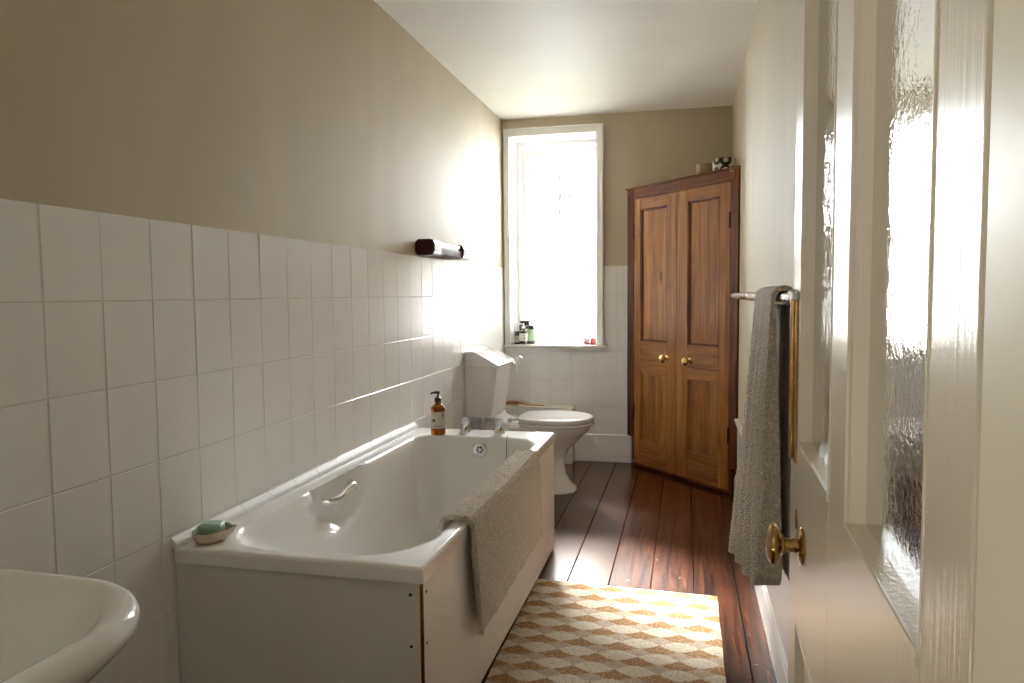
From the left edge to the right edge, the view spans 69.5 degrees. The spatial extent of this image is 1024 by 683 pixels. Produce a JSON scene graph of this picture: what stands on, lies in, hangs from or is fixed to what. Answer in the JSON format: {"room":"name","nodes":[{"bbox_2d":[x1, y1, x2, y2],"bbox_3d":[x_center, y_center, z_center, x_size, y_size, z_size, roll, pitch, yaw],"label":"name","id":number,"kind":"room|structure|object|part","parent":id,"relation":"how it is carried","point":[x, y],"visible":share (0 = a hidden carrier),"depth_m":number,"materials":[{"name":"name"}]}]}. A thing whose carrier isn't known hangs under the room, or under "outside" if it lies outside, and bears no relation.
{"room":"bathroom","nodes":[
{"label":"bathroom","id":0,"kind":"room"},
{"bbox_2d":[0,0,502,267],"bbox_3d":[-0.670,-0.205,2.942,0.116,2.441,5.070,0,4,13],"label":"wall","id":1,"kind":"structure","parent":0,"point":[322,121],"depth_m":2.19,"materials":[{"name":"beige paint"}]},
{"bbox_2d":[0,199,504,682],"bbox_3d":[-0.601,0.308,3.001,0.013,1.367,4.750,0,4,13],"label":"wall tiles","id":2,"kind":"structure","parent":1,"relation":"attached to","point":[159,379],"depth_m":1.88,"materials":[{"name":"white tile"}]},
{"bbox_2d":[171,422,417,548],"bbox_3d":[-0.656,0.455,2.702,0.020,0.027,1.722,0,4,13],"label":"trim","id":3,"kind":"structure","parent":1,"relation":"attached to","point":[185,537],"depth_m":2.42,"materials":[{"name":"white tile"}]},
{"bbox_2d":[415,239,471,260],"bbox_3d":[-0.344,-0.473,3.833,0.097,0.076,0.635,0,4,13],"label":"wall light","id":4,"kind":"object","parent":1,"relation":"attached to","point":[423,247],"visible":1,"depth_m":3.67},
{"bbox_2d":[432,247,461,258],"bbox_3d":[-0.351,-0.461,3.828,0.087,0.048,0.400,0,4,13],"label":"label","id":5,"kind":"object","parent":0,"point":[445,252],"depth_m":3.82,"materials":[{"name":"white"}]},
{"bbox_2d":[374,0,758,120],"bbox_3d":[0.138,-1.439,2.670,1.760,0.080,5.070,0,4,13],"label":"ceiling","id":6,"kind":"structure","parent":0,"point":[523,59],"depth_m":3.70,"materials":[{"name":"white paint"}]},
{"bbox_2d":[502,106,732,462],"bbox_3d":[0.739,-0.362,5.273,1.570,2.431,0.356,0,4,13],"label":"wall","id":7,"kind":"structure","parent":0,"point":[642,148],"depth_m":5.00,"materials":[{"name":"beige paint"}]},
{"bbox_2d":[504,404,574,463],"bbox_3d":[0.190,0.649,5.211,0.496,0.392,0.114,0,4,13],"label":"trim","id":8,"kind":"structure","parent":7,"relation":"attached to","point":[570,455],"depth_m":5.16,"materials":[{"name":"white paint"}]},
{"bbox_2d":[506,401,543,405],"bbox_3d":[0.087,0.438,5.203,0.278,0.032,0.043,0,4,13],"label":"bath brush","id":9,"kind":"object","parent":8,"relation":"on","point":[508,403],"visible":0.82,"depth_m":5.20,"materials":[{"name":"brown wood"}]},
{"bbox_3d":[0.134,0.439,5.192,0.182,0.029,0.016,0,4,13],"label":"handle","id":10,"kind":"part","parent":9,"relation":"part of","materials":[{"name":"brown wood"}]},
{"bbox_2d":[503,123,607,347],"bbox_3d":[0.336,-0.733,5.313,0.734,1.535,0.395,0,4,13],"label":"window","id":11,"kind":"structure","parent":7,"relation":"in","point":[519,144],"depth_m":5.28,"materials":[{"name":"white paint"}]},
{"bbox_2d":[514,331,519,343],"bbox_3d":[0.041,-0.028,5.334,0.049,0.092,0.049,0,4,13],"label":"bottle","id":12,"kind":"object","parent":11,"relation":"on","point":[516,335],"visible":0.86,"depth_m":5.31,"materials":[{"name":"clear glass"}]},
{"bbox_2d":[519,323,527,343],"bbox_3d":[0.082,-0.055,5.296,0.060,0.150,0.061,0,4,13],"label":"pump bottle","id":13,"kind":"object","parent":11,"relation":"on","point":[523,334],"visible":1,"depth_m":5.28,"materials":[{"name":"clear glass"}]},
{"bbox_2d":[519,320,530,330],"bbox_3d":[0.099,-0.071,5.410,0.092,0.166,0.092,0,4,13],"label":"pump bottle","id":14,"kind":"object","parent":11,"relation":"on","point":[526,322],"visible":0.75,"depth_m":5.37,"materials":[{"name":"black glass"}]},
{"bbox_3d":[0.098,-0.146,5.405,0.085,0.016,0.085,0,4,13],"label":"lid","id":15,"kind":"part","parent":14,"relation":"part of","materials":[{"name":"black plastic"}]},
{"bbox_2d":[525,284,525,318],"bbox_3d":[0.100,-0.271,5.448,0.005,0.400,0.003,0,4,13],"label":"pull cord","id":16,"kind":"object","parent":11,"relation":"hanging from","point":[525,284],"visible":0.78,"depth_m":5.45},
{"bbox_2d":[525,325,535,343],"bbox_3d":[0.134,-0.050,5.341,0.073,0.133,0.073,0,4,13],"label":"bottle","id":17,"kind":"object","parent":11,"relation":"on","point":[530,329],"visible":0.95,"depth_m":5.31,"materials":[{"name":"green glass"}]},
{"bbox_3d":[0.337,0.025,5.337,0.734,0.020,0.345,0,4,13],"label":"sill","id":18,"kind":"part","parent":11,"relation":"part of","materials":[{"name":"white paint"}]},
{"bbox_3d":[0.350,-0.726,5.442,0.620,1.465,0.120,0,4,13],"label":"frame","id":19,"kind":"part","parent":11,"relation":"part of","materials":[{"name":"white paint"}]},
{"bbox_2d":[520,236,595,340],"bbox_3d":[0.338,-0.381,5.389,0.564,0.758,0.038,0,4,13],"label":"window pane","id":20,"kind":"object","parent":11,"relation":"hanging from","point":[558,274],"visible":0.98,"depth_m":5.39,"materials":[{"name":"clear glass"}]},
{"bbox_3d":[0.339,-0.372,5.401,0.556,0.740,0.016,0,4,13],"label":"panel","id":21,"kind":"part","parent":20,"relation":"part of","materials":[{"name":"white"}]},
{"bbox_3d":[0.354,-1.073,5.451,0.558,0.705,0.035,0,4,13],"label":"sash","id":22,"kind":"part","parent":11,"relation":"part of","materials":[{"name":"clear glass"}]},
{"bbox_2d":[584,338,589,344],"bbox_3d":[0.527,-0.002,5.211,0.043,0.045,0.043,0,4,13],"label":"candle","id":23,"kind":"object","parent":11,"relation":"on","point":[586,340],"visible":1,"depth_m":5.19,"materials":[{"name":"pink wax"}]},
{"bbox_2d":[590,338,595,344],"bbox_3d":[0.571,-0.001,5.200,0.043,0.045,0.043,0,4,13],"label":"candle","id":24,"kind":"object","parent":11,"relation":"on","point":[592,340],"visible":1,"depth_m":5.18,"materials":[{"name":"red wax"}]},
{"bbox_2d":[505,266,626,434],"bbox_3d":[0.390,0.159,5.208,0.905,1.367,0.012,0,4,13],"label":"wall tiles","id":25,"kind":"structure","parent":7,"relation":"attached to","point":[593,381],"depth_m":5.17,"materials":[{"name":"white tile"}]},
{"bbox_2d":[575,434,631,462],"bbox_3d":[0.635,0.747,5.173,0.406,0.193,0.020,0,4,13],"label":"baseboard","id":26,"kind":"structure","parent":7,"relation":"attached to","point":[590,447],"depth_m":5.16,"materials":[{"name":"white paint"}]},
{"bbox_2d":[481,461,776,682],"bbox_3d":[-0.071,1.092,1.846,1.760,0.060,7.050,0,4,13],"label":"floor","id":27,"kind":"structure","parent":0,"point":[605,530],"depth_m":3.45,"materials":[{"name":"brown wood"}]},
{"bbox_2d":[0,568,139,682],"bbox_3d":[-0.756,0.728,0.847,0.609,0.806,0.433,0,4,13],"label":"washbasin","id":28,"kind":"object","parent":27,"relation":"on","point":[55,628],"visible":1,"depth_m":0.93,"materials":[{"name":"white ceramic"}]},
{"bbox_2d":[174,417,554,682],"bbox_3d":[-0.329,0.703,2.641,0.674,0.612,1.724,0,4,14],"label":"bathtub","id":29,"kind":"object","parent":27,"relation":"on","point":[348,575],"visible":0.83,"depth_m":1.88,"materials":[{"name":"white ceramic"}]},
{"bbox_2d":[191,522,236,544],"bbox_3d":[-0.785,0.499,1.925,0.098,0.037,0.110,3,5,43],"label":"soap dish","id":30,"kind":"object","parent":29,"relation":"on","point":[216,537],"visible":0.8,"depth_m":1.89,"materials":[{"name":"beige ceramic"}]},
{"bbox_2d":[198,520,225,534],"bbox_3d":[-0.783,0.488,1.924,0.062,0.035,0.045,-1,4,-3],"label":"soap bar","id":31,"kind":"object","parent":30,"relation":"in","point":[207,527],"visible":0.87,"depth_m":1.90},
{"bbox_3d":[-0.534,0.812,1.826,0.659,0.501,0.012,0,4,14],"label":"panel","id":32,"kind":"part","parent":29,"relation":"part of","materials":[{"name":"white plastic"}]},
{"bbox_3d":[-0.596,0.528,2.586,0.058,0.048,0.228,0,4,14],"label":"grip handle","id":33,"kind":"part","parent":29,"relation":"part of","materials":[{"name":"silver metal"}]},
{"bbox_2d":[174,428,554,583],"bbox_3d":[-0.330,0.666,2.639,0.674,0.395,1.724,0,4,14],"label":"tub","id":34,"kind":"object","parent":29,"relation":"in","point":[374,518],"depth_m":2.58,"materials":[{"name":"white ceramic"}]},
{"bbox_2d":[430,391,445,434],"bbox_3d":[-0.336,0.324,3.353,0.068,0.198,0.069,0,4,13],"label":"pump bottle","id":35,"kind":"object","parent":29,"relation":"on","point":[438,412],"visible":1,"depth_m":3.33,"materials":[{"name":"orange glass"}]},
{"bbox_2d":[460,417,470,433],"bbox_3d":[-0.219,0.384,3.382,0.052,0.071,0.088,0,4,13],"label":"tap","id":36,"kind":"object","parent":29,"relation":"on","point":[465,421],"depth_m":3.38,"materials":[{"name":"silver metal"}]},
{"bbox_3d":[-0.012,0.756,2.571,0.012,0.493,1.706,0,4,14],"label":"panel","id":37,"kind":"part","parent":29,"relation":"part of","materials":[{"name":"white plastic"}]},
{"bbox_2d":[438,450,542,634],"bbox_3d":[-0.043,0.632,2.495,0.129,0.363,0.897,0,4,13],"label":"bath mat","id":38,"kind":"object","parent":29,"relation":"on","point":[503,513],"visible":0.99,"depth_m":2.35,"materials":[{"name":"beige fabric"}]},
{"bbox_2d":[494,418,504,434],"bbox_3d":[-0.062,0.385,3.343,0.052,0.071,0.088,0,4,13],"label":"tap","id":39,"kind":"object","parent":29,"relation":"on","point":[499,422],"depth_m":3.34,"materials":[{"name":"silver metal"}]},
{"bbox_2d":[464,346,593,494],"bbox_3d":[0.127,0.462,4.460,0.734,0.862,0.420,0,4,13],"label":"toilet","id":40,"kind":"object","parent":27,"relation":"on","point":[487,369],"visible":0.83,"depth_m":4.34,"materials":[{"name":"white ceramic"}]},
{"bbox_3d":[-0.131,0.085,4.496,0.211,0.109,0.420,0,4,13],"label":"cistern lid","id":41,"kind":"part","parent":40,"relation":"part of","materials":[{"name":"white ceramic"}]},
{"bbox_2d":[474,412,519,430],"bbox_3d":[-0.062,0.506,4.508,0.290,0.132,0.300,0,4,13],"label":"faucet","id":42,"kind":"object","parent":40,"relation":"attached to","point":[511,423],"depth_m":4.40,"materials":[{"name":"metal"}]},
{"bbox_3d":[0.266,0.455,4.427,0.445,0.030,0.400,0,4,13],"label":"seat lid","id":43,"kind":"part","parent":40,"relation":"part of","materials":[{"name":"white plastic"}]},
{"bbox_3d":[0.267,0.483,4.429,0.447,0.020,0.398,0,4,13],"label":"seat","id":44,"kind":"part","parent":40,"relation":"part of","materials":[{"name":"white plastic"}]},
{"bbox_2d":[485,579,725,682],"bbox_3d":[0.329,1.015,2.438,0.716,0.009,1.078,0,4,13],"label":"rug","id":45,"kind":"object","parent":27,"relation":"on","point":[564,632],"visible":1,"depth_m":2.50,"materials":[{"name":"beige fabric"}]},
{"bbox_2d":[625,166,740,493],"bbox_3d":[1.219,-0.077,4.732,0.541,1.884,1.028,-2,4,-28],"label":"tall cabinet","id":46,"kind":"object","parent":27,"relation":"on","point":[683,233],"visible":0.98,"depth_m":4.56,"materials":[{"name":"brown wood"}]},
{"bbox_3d":[0.826,-0.187,5.047,0.040,1.680,0.071,-2,4,-28],"label":"post","id":47,"kind":"part","parent":46,"relation":"part of","materials":[{"name":"brown wood"}]},
{"bbox_3d":[0.943,0.751,4.894,0.023,0.166,0.269,-2,4,-28],"label":"door rail","id":48,"kind":"part","parent":46,"relation":"part of","materials":[{"name":"brown wood"}]},
{"bbox_3d":[0.937,0.107,4.853,0.023,0.209,0.269,-2,4,-28],"label":"door rail","id":49,"kind":"part","parent":46,"relation":"part of","materials":[{"name":"brown wood"}]},
{"bbox_3d":[0.930,-0.434,4.817,0.010,0.876,0.270,-2,4,-28],"label":"panel moulding","id":50,"kind":"part","parent":46,"relation":"part of","materials":[{"name":"brown wood"}]},
{"bbox_3d":[0.938,0.440,4.873,0.010,0.458,0.270,-2,4,-28],"label":"panel moulding","id":51,"kind":"part","parent":46,"relation":"part of","materials":[{"name":"brown wood"}]},
{"bbox_3d":[0.928,-0.907,4.788,0.023,0.073,0.269,-2,4,-28],"label":"door rail","id":52,"kind":"part","parent":46,"relation":"part of","materials":[{"name":"brown wood"}]},
{"bbox_3d":[0.946,0.440,4.877,0.009,0.466,0.278,-2,4,-28],"label":"door panel","id":53,"kind":"part","parent":46,"relation":"part of","materials":[{"name":"brown wood"}]},
{"bbox_3d":[0.938,-0.434,4.822,0.009,0.884,0.278,-2,4,-28],"label":"door panel","id":54,"kind":"part","parent":46,"relation":"part of","materials":[{"name":"brown wood"}]},
{"label":"door","id":55,"kind":"part","parent":46,"relation":"part of","materials":[{"name":"brown wood"}]},
{"bbox_3d":[0.967,0.112,4.709,0.061,0.052,0.052,-2,4,-28],"label":"knob","id":56,"kind":"part","parent":46,"relation":"part of","materials":[{"name":"gold metal"}]},
{"bbox_3d":[1.047,-0.967,4.577,0.039,0.067,0.883,-2,4,-28],"label":"rail","id":57,"kind":"part","parent":46,"relation":"part of","materials":[{"name":"brown wood"}]},
{"bbox_3d":[1.069,0.123,4.520,0.061,0.052,0.052,-2,4,-28],"label":"knob","id":58,"kind":"part","parent":46,"relation":"part of","materials":[{"name":"gold metal"}]},
{"bbox_3d":[1.162,0.775,4.489,0.023,0.166,0.269,-2,4,-28],"label":"door rail","id":59,"kind":"part","parent":46,"relation":"part of","materials":[{"name":"brown wood"}]},
{"bbox_3d":[1.158,0.464,4.468,0.010,0.458,0.270,-2,4,-28],"label":"panel moulding","id":60,"kind":"part","parent":46,"relation":"part of","materials":[{"name":"brown wood"}]},
{"bbox_3d":[1.157,0.131,4.448,0.023,0.209,0.269,-2,4,-28],"label":"door rail","id":61,"kind":"part","parent":46,"relation":"part of","materials":[{"name":"brown wood"}]},
{"label":"door","id":62,"kind":"part","parent":46,"relation":"part of","materials":[{"name":"brown wood"}]},
{"bbox_3d":[1.165,0.464,4.472,0.009,0.466,0.278,-2,4,-28],"label":"door panel","id":63,"kind":"part","parent":46,"relation":"part of","materials":[{"name":"brown wood"}]},
{"bbox_3d":[1.150,-0.410,4.413,0.010,0.876,0.270,-2,4,-28],"label":"panel moulding","id":64,"kind":"part","parent":46,"relation":"part of","materials":[{"name":"brown wood"}]},
{"bbox_3d":[1.147,-0.884,4.383,0.023,0.073,0.269,-2,4,-28],"label":"door rail","id":65,"kind":"part","parent":46,"relation":"part of","materials":[{"name":"brown wood"}]},
{"bbox_2d":[696,163,712,173],"bbox_3d":[1.176,-1.045,4.505,0.100,0.076,0.100,0,4,13],"label":"pot","id":66,"kind":"object","parent":46,"relation":"on","point":[701,167],"visible":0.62,"depth_m":4.46,"materials":[{"name":"beige ceramic"}]},
{"bbox_3d":[1.157,-0.410,4.417,0.009,0.884,0.278,-2,4,-28],"label":"door panel","id":67,"kind":"part","parent":46,"relation":"part of","materials":[{"name":"brown wood"}]},
{"bbox_2d":[713,157,735,170],"bbox_3d":[1.261,-1.042,4.388,0.132,0.084,0.132,0,4,13],"label":"patterned bowl","id":68,"kind":"object","parent":46,"relation":"on","point":[723,162],"visible":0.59,"depth_m":4.33,"materials":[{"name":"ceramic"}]},
{"bbox_3d":[1.279,-0.051,4.219,0.040,1.855,0.061,-2,4,-28],"label":"post","id":69,"kind":"part","parent":46,"relation":"part of","materials":[{"name":"brown wood"}]},
{"bbox_2d":[733,0,797,472],"bbox_3d":[0.967,-0.196,2.557,0.120,2.441,5.070,0,4,13],"label":"wall","id":70,"kind":"structure","parent":0,"point":[765,102],"depth_m":2.81,"materials":[{"name":"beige paint"}]},
{"bbox_2d":[734,473,787,682],"bbox_3d":[0.947,0.917,2.804,0.020,0.150,2.900,0,4,13],"label":"baseboard","id":71,"kind":"structure","parent":70,"relation":"attached to","point":[779,660],"depth_m":2.35,"materials":[{"name":"white paint"}]},
{"bbox_2d":[731,292,790,304],"bbox_3d":[0.783,-0.137,2.259,0.099,0.054,2.100,0,4,13],"label":"towel rail","id":72,"kind":"object","parent":70,"relation":"attached to","point":[781,298],"visible":0.27,"depth_m":2.23,"materials":[{"name":"silver metal"}]},
{"bbox_2d":[728,285,793,585],"bbox_3d":[0.611,0.227,1.819,0.124,0.724,0.369,0,4,13],"label":"bath towel","id":73,"kind":"object","parent":72,"relation":"hanging from","point":[762,495],"visible":0.82,"depth_m":1.69,"materials":[{"name":"grey fabric"}]},
{"bbox_2d":[734,418,788,661],"bbox_3d":[0.943,0.675,2.802,0.030,0.333,2.645,0,4,13],"label":"trim","id":74,"kind":"structure","parent":70,"relation":"attached to","point":[778,594],"depth_m":2.18,"materials":[{"name":"white paint"}]},
{"bbox_3d":[-0.408,-0.045,0.384,1.560,2.401,0.200,0,4,13],"label":"wall","id":75,"kind":"structure","parent":0,"visible":0},
{"bbox_2d":[765,0,993,682],"bbox_3d":[0.334,0.115,0.747,0.092,1.998,0.838,0,4,13],"label":"door","id":76,"kind":"structure","parent":75,"relation":"in","point":[893,118],"depth_m":0.59,"materials":[{"name":"beige paint"}]},
{"bbox_3d":[0.368,0.277,1.008,0.042,0.055,0.055,0,4,13],"label":"knob","id":77,"kind":"part","parent":76,"relation":"part of","materials":[{"name":"gold metal"}]},
{"bbox_3d":[0.395,0.669,0.950,0.018,0.494,0.287,0,4,15],"label":"panel","id":78,"kind":"part","parent":76,"relation":"part of","materials":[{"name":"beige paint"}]},
{"bbox_3d":[0.389,-0.295,0.888,0.004,0.906,0.291,0,4,15],"label":"glass pane","id":79,"kind":"part","parent":76,"relation":"part of","materials":[{"name":"white"}]},
{"bbox_3d":[0.291,-0.271,0.528,0.004,0.906,0.265,0,4,15],"label":"glass pane","id":80,"kind":"part","parent":76,"relation":"part of","materials":[{"name":"white"}]},
{"bbox_2d":[973,0,1023,682],"bbox_3d":[-0.196,0.127,0.334,0.858,2.060,0.218,0,4,13],"label":"trim","id":81,"kind":"structure","parent":75,"relation":"attached to","point":[999,599],"depth_m":0.32,"materials":[{"name":"beige paint"}]}
]}

